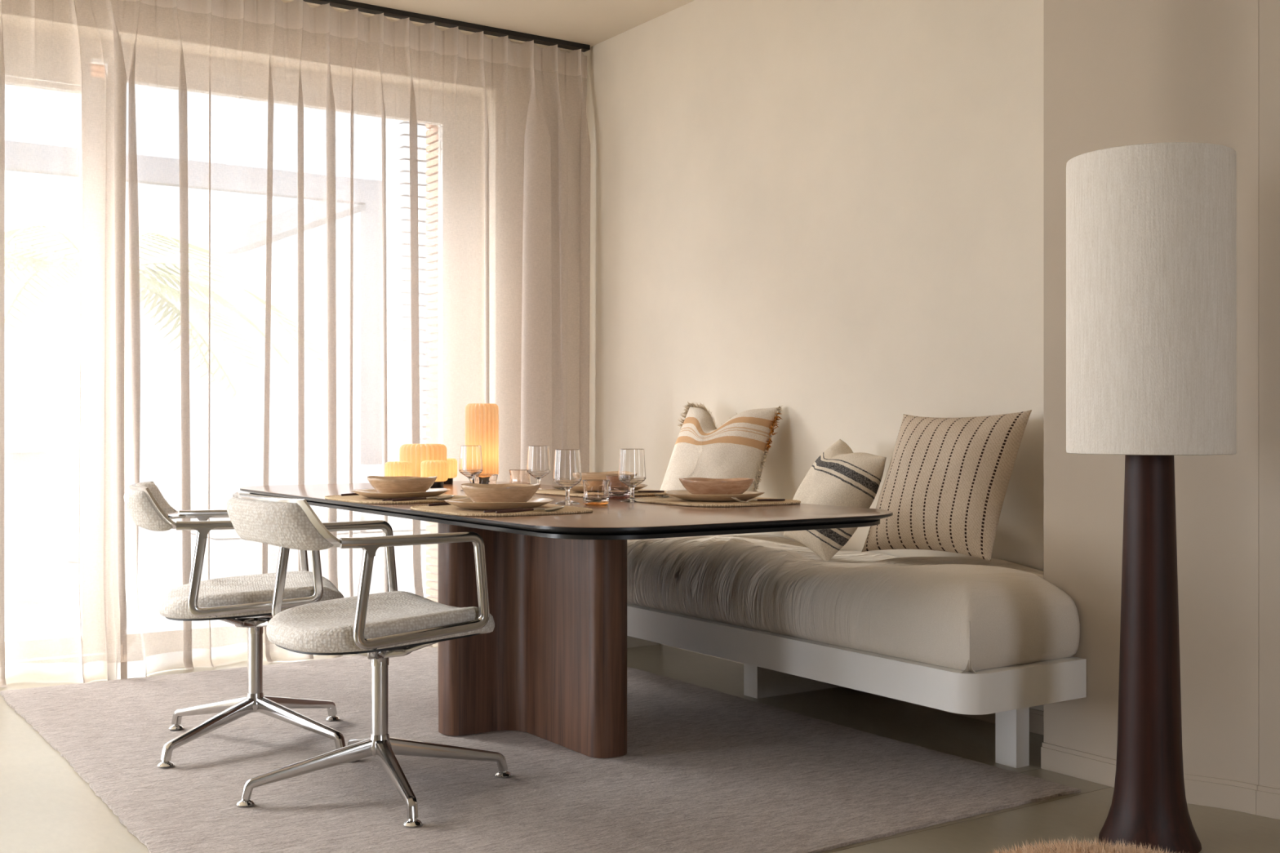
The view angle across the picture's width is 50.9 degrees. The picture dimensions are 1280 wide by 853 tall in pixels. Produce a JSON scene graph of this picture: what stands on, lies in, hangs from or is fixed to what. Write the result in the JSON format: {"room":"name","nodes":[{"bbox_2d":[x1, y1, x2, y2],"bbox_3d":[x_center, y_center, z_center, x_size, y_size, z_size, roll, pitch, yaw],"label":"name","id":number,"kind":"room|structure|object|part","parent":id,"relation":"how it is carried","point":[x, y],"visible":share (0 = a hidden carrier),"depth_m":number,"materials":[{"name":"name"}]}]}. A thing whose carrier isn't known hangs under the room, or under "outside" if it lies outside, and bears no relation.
{"room":"dining room","nodes":[
{"label":"dining room","id":0,"kind":"room"},
{"bbox_2d":[280,0,569,52],"bbox_3d":[-3.373,-0.400,5.113,6.860,2.970,0.750,0,0,-34],"label":"wall","id":1,"kind":"structure","parent":0,"point":[283,1],"depth_m":6.23,"materials":[{"name":"beige paint"}]},
{"bbox_2d":[287,0,694,51],"bbox_3d":[-0.707,-1.940,1.872,8.100,0.150,9.100,0,0,-34],"label":"ceiling","id":2,"kind":"structure","parent":0,"point":[589,22],"depth_m":6.07,"materials":[{"name":"paint"}]},
{"bbox_2d":[302,0,590,52],"bbox_3d":[-3.022,-1.854,4.749,6.640,0.022,0.055,0,0,-34],"label":"track","id":3,"kind":"object","parent":2,"relation":"attached to","point":[345,4],"visible":1,"depth_m":6.17,"materials":[{"name":"black metal"}]},
{"bbox_2d":[0,0,590,687],"bbox_3d":[-1.983,-0.428,5.359,4.245,2.818,0.214,0,0,-34],"label":"sheer curtain","id":4,"kind":"object","parent":3,"relation":"hanging from","point":[243,243],"visible":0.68,"depth_m":5.66,"materials":[{"name":"white fabric"}]},
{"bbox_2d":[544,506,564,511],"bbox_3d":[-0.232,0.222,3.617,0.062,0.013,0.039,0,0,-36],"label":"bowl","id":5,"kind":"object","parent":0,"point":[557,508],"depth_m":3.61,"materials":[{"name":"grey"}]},
{"bbox_2d":[0,644,1279,852],"bbox_3d":[-0.679,1.045,2.011,7.900,0.120,8.900,0,0,-34],"label":"floor","id":6,"kind":"structure","parent":0,"point":[46,806],"depth_m":3.60,"materials":[{"name":"concrete"}]},
{"bbox_2d":[0,647,1080,852],"bbox_3d":[-0.589,0.978,4.282,2.221,0.014,3.099,0,0,-34],"label":"rug","id":7,"kind":"object","parent":6,"relation":"on","point":[703,770],"visible":0.7,"depth_m":3.71,"materials":[{"name":"carpet"}]},
{"bbox_2d":[123,481,345,768],"bbox_3d":[-1.234,0.572,4.127,0.660,0.796,0.560,0,0,-18],"label":"swivel armchair","id":8,"kind":"object","parent":7,"relation":"on","point":[242,601],"visible":0.88,"depth_m":3.99,"materials":[{"name":"beige fabric"}]},
{"bbox_3d":[-1.276,0.894,3.983,0.036,0.126,0.351,0,0,29],"label":"leg","id":9,"kind":"part","parent":8,"relation":"part of","materials":[{"name":"silver metal"}]},
{"bbox_3d":[-1.346,0.894,4.232,0.351,0.126,0.036,0,0,29],"label":"leg","id":10,"kind":"part","parent":8,"relation":"part of","materials":[{"name":"silver metal"}]},
{"bbox_3d":[-1.290,0.407,4.384,0.408,0.275,0.029,0,0,-18],"label":"armrest","id":11,"kind":"part","parent":8,"relation":"part of","materials":[{"name":"silver metal"}]},
{"bbox_3d":[-1.126,0.407,3.888,0.408,0.275,0.029,0,0,-18],"label":"armrest","id":12,"kind":"part","parent":8,"relation":"part of","materials":[{"name":"silver metal"}]},
{"bbox_3d":[-1.197,0.518,4.139,0.542,0.091,0.488,0,0,-18],"label":"seat","id":13,"kind":"part","parent":8,"relation":"part of","materials":[{"name":"beige fabric"}]},
{"bbox_3d":[-1.026,0.894,4.053,0.351,0.126,0.036,0,0,29],"label":"leg","id":14,"kind":"part","parent":8,"relation":"part of","materials":[{"name":"silver metal"}]},
{"bbox_3d":[-1.097,0.894,4.303,0.036,0.126,0.351,0,0,29],"label":"leg","id":15,"kind":"part","parent":8,"relation":"part of","materials":[{"name":"silver metal"}]},
{"bbox_2d":[226,492,511,827],"bbox_3d":[-0.721,0.572,3.562,0.648,0.796,0.710,0,0,34],"label":"swivel armchair","id":16,"kind":"object","parent":7,"relation":"on","point":[380,627],"visible":1,"depth_m":3.45,"materials":[{"name":"beige fabric"}]},
{"bbox_3d":[-0.863,0.894,3.514,0.351,0.126,0.036,0,0,-24],"label":"leg","id":17,"kind":"part","parent":16,"relation":"part of","materials":[{"name":"silver metal"}]},
{"bbox_3d":[-0.869,0.407,3.786,0.408,0.275,0.029,0,0,-36],"label":"armrest","id":18,"kind":"part","parent":16,"relation":"part of","materials":[{"name":"silver metal"}]},
{"bbox_3d":[-0.771,0.894,3.756,0.036,0.126,0.351,0,0,-24],"label":"leg","id":19,"kind":"part","parent":16,"relation":"part of","materials":[{"name":"silver metal"}]},
{"bbox_3d":[-0.704,0.518,3.582,0.542,0.091,0.488,0,0,-36],"label":"seat","id":20,"kind":"part","parent":16,"relation":"part of","materials":[{"name":"beige fabric"}]},
{"bbox_3d":[-0.621,0.894,3.422,0.036,0.126,0.351,0,0,-24],"label":"leg","id":21,"kind":"part","parent":16,"relation":"part of","materials":[{"name":"silver metal"}]},
{"bbox_3d":[-0.559,0.407,3.365,0.408,0.275,0.029,0,0,-36],"label":"armrest","id":22,"kind":"part","parent":16,"relation":"part of","materials":[{"name":"silver metal"}]},
{"bbox_3d":[-0.528,0.894,3.664,0.351,0.126,0.036,0,0,-24],"label":"leg","id":23,"kind":"part","parent":16,"relation":"part of","materials":[{"name":"silver metal"}]},
{"bbox_2d":[240,480,893,758],"bbox_3d":[-0.421,0.603,4.468,1.127,0.735,2.678,0,0,-34],"label":"dining table","id":24,"kind":"object","parent":7,"relation":"on","point":[552,667],"visible":0.67,"depth_m":4.07,"materials":[{"name":"brown wood"}]},
{"bbox_2d":[324,493,468,504],"bbox_3d":[-0.765,0.231,4.321,0.413,0.008,0.493,0,0,-34],"label":"placemat","id":25,"kind":"object","parent":24,"relation":"on","point":[353,499],"visible":0.52,"depth_m":4.19,"materials":[{"name":"wicker"}]},
{"bbox_2d":[341,493,359,496],"bbox_3d":[-0.895,0.219,4.458,0.206,0.017,0.022,0,0,-37],"label":"fork","id":26,"kind":"object","parent":25,"relation":"on","point":[349,494],"visible":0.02,"depth_m":4.41,"materials":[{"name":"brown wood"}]},
{"bbox_2d":[382,497,417,501],"bbox_3d":[-0.697,0.223,4.152,0.206,0.009,0.017,0,0,-32],"label":"table knife","id":27,"kind":"object","parent":25,"relation":"on","point":[391,499],"visible":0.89,"depth_m":4.11,"materials":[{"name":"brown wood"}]},
{"bbox_2d":[351,488,450,498],"bbox_3d":[-0.768,0.215,4.320,0.313,0.027,0.306,0,0,-34],"label":"plate","id":28,"kind":"object","parent":25,"relation":"on","point":[431,492],"visible":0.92,"depth_m":4.22,"materials":[{"name":"beige ceramic"}]},
{"bbox_2d":[366,475,437,493],"bbox_3d":[-0.766,0.190,4.318,0.220,0.061,0.228,0,0,22],"label":"bowl","id":29,"kind":"object","parent":28,"relation":"on","point":[400,484],"visible":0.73,"depth_m":4.24,"materials":[{"name":"beige ceramic"}]},
{"bbox_2d":[391,495,454,501],"bbox_3d":[-0.666,0.222,4.135,0.209,0.013,0.039,0,0,-36],"label":"spoon","id":30,"kind":"object","parent":25,"relation":"on","point":[446,497],"visible":1,"depth_m":4.13,"materials":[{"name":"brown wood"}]},
{"bbox_3d":[-0.705,0.223,4.107,0.114,0.009,0.008,0,0,-36],"label":"handle","id":31,"kind":"part","parent":30,"relation":"part of","materials":[{"name":"brown wood"}]},
{"bbox_2d":[384,461,412,476],"bbox_3d":[-0.901,0.183,5.012,0.099,0.104,0.100,0,0,-34],"label":"table lamp","id":32,"kind":"object","parent":24,"relation":"on","point":[392,468],"visible":0.58,"depth_m":4.97,"materials":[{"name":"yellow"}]},
{"bbox_2d":[399,444,446,476],"bbox_3d":[-0.855,0.152,5.301,0.184,0.166,0.185,0,0,-34],"label":"table lamp","id":33,"kind":"object","parent":24,"relation":"on","point":[415,454],"visible":0.52,"depth_m":5.22,"materials":[{"name":"orange"}]},
{"bbox_2d":[420,460,448,488],"bbox_3d":[-0.789,0.183,5.159,0.103,0.104,0.104,0,0,-34],"label":"table lamp","id":34,"kind":"object","parent":24,"relation":"on","point":[439,468],"visible":0.78,"depth_m":5.12,"materials":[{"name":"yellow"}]},
{"bbox_2d":[443,457,457,484],"bbox_3d":[-0.800,0.183,5.500,0.103,0.104,0.104,0,0,-34],"label":"table lamp","id":35,"kind":"object","parent":24,"relation":"on","point":[452,463],"visible":0.3,"depth_m":5.47,"materials":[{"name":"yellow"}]},
{"bbox_3d":[-0.800,0.171,5.500,0.103,0.080,0.104,0,0,-34],"label":"lamp shade","id":36,"kind":"part","parent":35,"relation":"part of","materials":[{"name":"yellow glass"}]},
{"bbox_2d":[458,445,482,490],"bbox_3d":[-0.623,0.153,4.945,0.087,0.164,0.087,0,0,-34],"label":"goblet","id":37,"kind":"object","parent":24,"relation":"on","point":[470,456],"visible":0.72,"depth_m":4.91,"materials":[{"name":"clear glass"}]},
{"bbox_2d":[465,403,498,483],"bbox_3d":[-0.649,0.070,5.516,0.136,0.329,0.137,0,0,-34],"label":"table lamp","id":38,"kind":"object","parent":24,"relation":"on","point":[482,420],"visible":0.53,"depth_m":5.46,"materials":[{"name":"orange"}]},
{"bbox_2d":[473,474,497,484],"bbox_3d":[-0.516,0.198,4.487,0.083,0.074,0.083,0,0,-34],"label":"tumbler","id":39,"kind":"object","parent":24,"relation":"on","point":[478,478],"visible":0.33,"depth_m":4.46,"materials":[{"name":"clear glass"}]},
{"bbox_2d":[410,503,592,516],"bbox_3d":[-0.391,0.231,3.760,0.413,0.008,0.493,0,0,-34],"label":"placemat","id":40,"kind":"object","parent":24,"relation":"on","point":[451,509],"visible":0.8,"depth_m":3.63,"materials":[{"name":"wicker"}]},
{"bbox_2d":[428,502,451,506],"bbox_3d":[-0.520,0.219,3.896,0.206,0.017,0.022,0,0,-37],"label":"fork","id":41,"kind":"object","parent":40,"relation":"on","point":[437,504],"visible":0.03,"depth_m":3.85,"materials":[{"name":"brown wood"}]},
{"bbox_2d":[444,497,554,510],"bbox_3d":[-0.395,0.216,3.758,0.312,0.026,0.307,0,0,-34],"label":"plate","id":42,"kind":"object","parent":40,"relation":"on","point":[464,503],"visible":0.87,"depth_m":3.64,"materials":[{"name":"beige ceramic"}]},
{"bbox_2d":[460,483,541,502],"bbox_3d":[-0.391,0.191,3.757,0.220,0.061,0.228,0,0,22],"label":"bowl","id":43,"kind":"object","parent":42,"relation":"on","point":[476,492],"visible":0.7,"depth_m":3.68,"materials":[{"name":"beige ceramic"}]},
{"bbox_2d":[483,507,523,512],"bbox_3d":[-0.323,0.223,3.591,0.206,0.009,0.017,0,0,-32],"label":"table knife","id":44,"kind":"object","parent":40,"relation":"on","point":[492,510],"visible":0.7,"depth_m":3.55,"materials":[{"name":"grey metal"}]},
{"bbox_2d":[495,506,564,513],"bbox_3d":[-0.292,0.222,3.574,0.209,0.013,0.039,0,0,-36],"label":"spoon","id":45,"kind":"object","parent":40,"relation":"on","point":[556,508],"visible":1,"depth_m":3.57,"materials":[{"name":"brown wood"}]},
{"bbox_3d":[-0.330,0.223,3.546,0.114,0.009,0.008,0,0,-36],"label":"handle","id":46,"kind":"part","parent":45,"relation":"part of","materials":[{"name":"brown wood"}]},
{"bbox_2d":[509,469,530,484],"bbox_3d":[-0.444,0.198,4.980,0.083,0.074,0.083,0,0,-34],"label":"tumbler","id":47,"kind":"object","parent":24,"relation":"on","point":[517,476],"visible":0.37,"depth_m":4.95,"materials":[{"name":"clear glass"}]},
{"bbox_2d":[526,445,551,489],"bbox_3d":[-0.368,0.153,4.886,0.087,0.164,0.087,0,0,-34],"label":"goblet","id":48,"kind":"object","parent":24,"relation":"on","point":[538,457],"visible":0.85,"depth_m":4.85,"materials":[{"name":"clear glass"}]},
{"bbox_3d":[-0.421,0.263,4.468,1.059,0.011,2.610,0,0,-34],"label":"under plate","id":49,"kind":"part","parent":24,"relation":"part of","materials":[{"name":"black"}]},
{"bbox_2d":[553,449,582,504],"bbox_3d":[-0.221,0.153,4.095,0.087,0.164,0.087,0,0,-34],"label":"goblet","id":50,"kind":"object","parent":24,"relation":"on","point":[567,465],"visible":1,"depth_m":4.06,"materials":[{"name":"clear glass"}]},
{"bbox_2d":[582,479,609,505],"bbox_3d":[-0.132,0.198,4.029,0.083,0.074,0.083,0,0,-34],"label":"tumbler","id":51,"kind":"object","parent":24,"relation":"on","point":[596,491],"visible":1,"depth_m":4.00,"materials":[{"name":"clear glass"}]},
{"bbox_3d":[-0.132,0.230,4.029,0.077,0.010,0.077,0,0,-34],"label":"glass","id":52,"kind":"part","parent":51,"relation":"part of","materials":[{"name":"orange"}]},
{"bbox_2d":[535,488,668,497],"bbox_3d":[-0.129,0.231,4.709,0.413,0.008,0.493,0,0,-34],"label":"placemat","id":53,"kind":"object","parent":24,"relation":"on","point":[548,491],"visible":0.23,"depth_m":4.62,"materials":[{"name":"wicker"}]},
{"bbox_2d":[552,486,564,489],"bbox_3d":[-0.228,0.222,4.895,0.209,0.013,0.039,0,0,-36],"label":"spoon","id":54,"kind":"object","parent":53,"relation":"on","point":[556,487],"visible":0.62,"depth_m":4.83,"materials":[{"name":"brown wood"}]},
{"bbox_2d":[570,484,648,492],"bbox_3d":[-0.127,0.215,4.712,0.312,0.027,0.307,0,0,-34],"label":"plate","id":55,"kind":"object","parent":53,"relation":"on","point":[579,487],"visible":0.29,"depth_m":4.63,"materials":[{"name":"beige ceramic"}]},
{"bbox_2d":[579,471,618,484],"bbox_3d":[-0.118,0.190,4.712,0.229,0.061,0.220,0,0,1],"label":"bowl","id":56,"kind":"object","parent":55,"relation":"on","point":[602,475],"visible":0.15,"depth_m":4.62,"materials":[{"name":"beige ceramic"}]},
{"bbox_2d":[634,490,664,493],"bbox_3d":[0.000,0.219,4.573,0.206,0.017,0.022,0,0,-37],"label":"fork","id":57,"kind":"object","parent":53,"relation":"on","point":[646,491],"visible":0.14,"depth_m":4.59,"materials":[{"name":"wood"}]},
{"bbox_2d":[605,475,630,498],"bbox_3d":[-0.071,0.198,4.388,0.083,0.074,0.083,0,0,-34],"label":"tumbler","id":58,"kind":"object","parent":24,"relation":"on","point":[617,489],"visible":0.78,"depth_m":4.35,"materials":[{"name":"clear glass"}]},
{"bbox_3d":[-0.071,0.230,4.388,0.077,0.010,0.077,0,0,-34],"label":"glass","id":59,"kind":"part","parent":58,"relation":"part of","materials":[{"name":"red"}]},
{"bbox_2d":[617,448,645,502],"bbox_3d":[-0.025,0.153,4.214,0.087,0.164,0.087,0,0,-34],"label":"goblet","id":60,"kind":"object","parent":24,"relation":"on","point":[632,468],"visible":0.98,"depth_m":4.18,"materials":[{"name":"clear glass"}]},
{"bbox_2d":[634,496,800,506],"bbox_3d":[0.230,0.231,4.180,0.413,0.008,0.493,0,0,-34],"label":"placemat","id":61,"kind":"object","parent":24,"relation":"on","point":[672,500],"visible":0.66,"depth_m":4.05,"materials":[{"name":"wicker"}]},
{"bbox_2d":[653,493,669,497],"bbox_3d":[0.131,0.222,4.366,0.209,0.013,0.039,0,0,-36],"label":"spoon","id":62,"kind":"object","parent":61,"relation":"on","point":[657,495],"visible":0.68,"depth_m":4.30,"materials":[{"name":"black metal"}]},
{"bbox_2d":[665,489,764,501],"bbox_3d":[0.234,0.215,4.181,0.303,0.027,0.315,0,0,-34],"label":"plate","id":63,"kind":"object","parent":61,"relation":"on","point":[685,495],"visible":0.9,"depth_m":4.08,"materials":[{"name":"beige ceramic"}]},
{"bbox_2d":[678,477,755,494],"bbox_3d":[0.239,0.191,4.181,0.236,0.061,0.212,0,0,1],"label":"bowl","id":64,"kind":"object","parent":63,"relation":"on","point":[695,486],"visible":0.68,"depth_m":4.11,"materials":[{"name":"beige ceramic"}]},
{"bbox_2d":[731,497,785,502],"bbox_3d":[0.359,0.219,4.043,0.206,0.017,0.022,0,0,-37],"label":"fork","id":65,"kind":"object","parent":61,"relation":"on","point":[735,499],"visible":1,"depth_m":4.05,"materials":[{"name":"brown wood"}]},
{"bbox_3d":[0.396,0.223,4.071,0.114,0.009,0.008,0,0,-37],"label":"handle","id":66,"kind":"part","parent":65,"relation":"part of","materials":[{"name":"brown wood"}]},
{"bbox_2d":[626,603,1086,768],"bbox_3d":[0.356,0.817,4.973,0.800,0.336,3.020,0,0,-34],"label":"bench","id":67,"kind":"object","parent":6,"relation":"on","point":[775,664],"visible":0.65,"depth_m":3.89,"materials":[{"name":"white wood"}]},
{"bbox_3d":[-0.095,0.871,5.993,0.390,0.229,0.078,0,0,-34],"label":"leg","id":68,"kind":"part","parent":67,"relation":"part of","materials":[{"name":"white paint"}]},
{"bbox_3d":[0.565,0.871,5.003,0.390,0.229,0.078,0,0,-34],"label":"leg","id":69,"kind":"part","parent":67,"relation":"part of","materials":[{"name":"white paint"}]},
{"bbox_2d":[626,534,1079,673],"bbox_3d":[0.348,0.515,4.966,0.810,0.268,3.002,0,0,-34],"label":"mattress","id":70,"kind":"object","parent":67,"relation":"on","point":[965,614],"visible":0.63,"depth_m":3.93,"materials":[{"name":"fabric"}]},
{"bbox_2d":[659,400,783,492],"bbox_3d":[0.310,0.131,5.429,0.526,0.482,0.259,0,0,44],"label":"cushion","id":71,"kind":"object","parent":70,"relation":"on","point":[739,448],"visible":0.7,"depth_m":5.35,"materials":[{"name":"beige fabric"}]},
{"bbox_2d":[783,439,886,560],"bbox_3d":[0.669,0.249,4.674,0.260,0.410,0.433,0,0,-11],"label":"cushion","id":72,"kind":"object","parent":70,"relation":"on","point":[839,476],"visible":0.76,"depth_m":4.53,"materials":[{"name":"beige fabric"}]},
{"bbox_2d":[862,409,1031,561],"bbox_3d":[0.986,0.183,4.353,0.283,0.471,0.524,0,0,-39],"label":"cushion","id":73,"kind":"object","parent":70,"relation":"on","point":[944,487],"visible":1,"depth_m":4.24,"materials":[{"name":"beige fabric"}]},
{"bbox_3d":[1.086,0.871,3.920,0.055,0.229,0.078,0,0,-34],"label":"leg","id":74,"kind":"part","parent":67,"relation":"part of","materials":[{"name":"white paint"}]},
{"bbox_2d":[979,836,1179,852],"bbox_3d":[0.722,0.815,2.044,0.626,0.320,0.626,0,0,-15],"label":"pouf","id":75,"kind":"object","parent":6,"relation":"on","point":[1059,847],"visible":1,"depth_m":2.18,"materials":[{"name":"beige"}]},
{"bbox_2d":[1066,142,1236,852],"bbox_3d":[1.201,0.176,3.167,0.375,1.617,0.375,0,0,-34],"label":"floor lamp","id":76,"kind":"object","parent":6,"relation":"on","point":[1151,228],"visible":0.91,"depth_m":3.05,"materials":[{"name":"white fabric"}]},
{"bbox_3d":[1.201,-0.284,3.167,0.375,0.696,0.375,0,0,-34],"label":"lamp shade","id":77,"kind":"part","parent":76,"relation":"part of","materials":[{"name":"white fabric"}]},
{"bbox_2d":[581,0,1044,711],"bbox_3d":[0.470,-0.400,5.758,0.250,2.970,3.940,0,0,-34],"label":"wall","id":78,"kind":"structure","parent":0,"point":[830,212],"depth_m":5.21,"materials":[{"name":"beige paint"}]},
{"bbox_2d":[659,643,1044,735],"bbox_3d":[0.575,0.948,5.365,0.012,0.074,3.110,0,0,-34],"label":"baseboard","id":79,"kind":"structure","parent":78,"relation":"attached to","point":[1036,717],"depth_m":4.39,"materials":[{"name":"beige paint"}]},
{"bbox_2d":[1044,0,1258,785],"bbox_3d":[1.559,-0.400,3.772,0.540,2.970,0.612,0,0,-34],"label":"wall pier","id":80,"kind":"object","parent":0,"point":[1117,73],"visible":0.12,"depth_m":3.55,"materials":[{"name":"beige paint"}]},
{"bbox_2d":[1040,742,1257,815],"bbox_3d":[1.350,0.948,3.630,0.068,0.074,0.620,0,0,-41],"label":"baseboard","id":81,"kind":"object","parent":80,"relation":"attached to","point":[1233,795],"visible":0.66,"depth_m":3.51,"materials":[{"name":"beige paint"}]},
{"bbox_2d":[1258,0,1279,788],"bbox_3d":[3.324,-0.400,1.956,1.300,2.970,4.367,0,0,-34],"label":"wall","id":82,"kind":"structure","parent":0,"point":[1268,10],"depth_m":3.40,"materials":[{"name":"beige paint"}]},
{"bbox_2d":[1256,785,1279,819],"bbox_3d":[3.198,0.948,1.872,4.485,0.074,0.021,0,0,43],"label":"baseboard","id":83,"kind":"structure","parent":82,"relation":"attached to","point":[1268,798],"depth_m":3.39,"materials":[{"name":"beige paint"}]}
]}

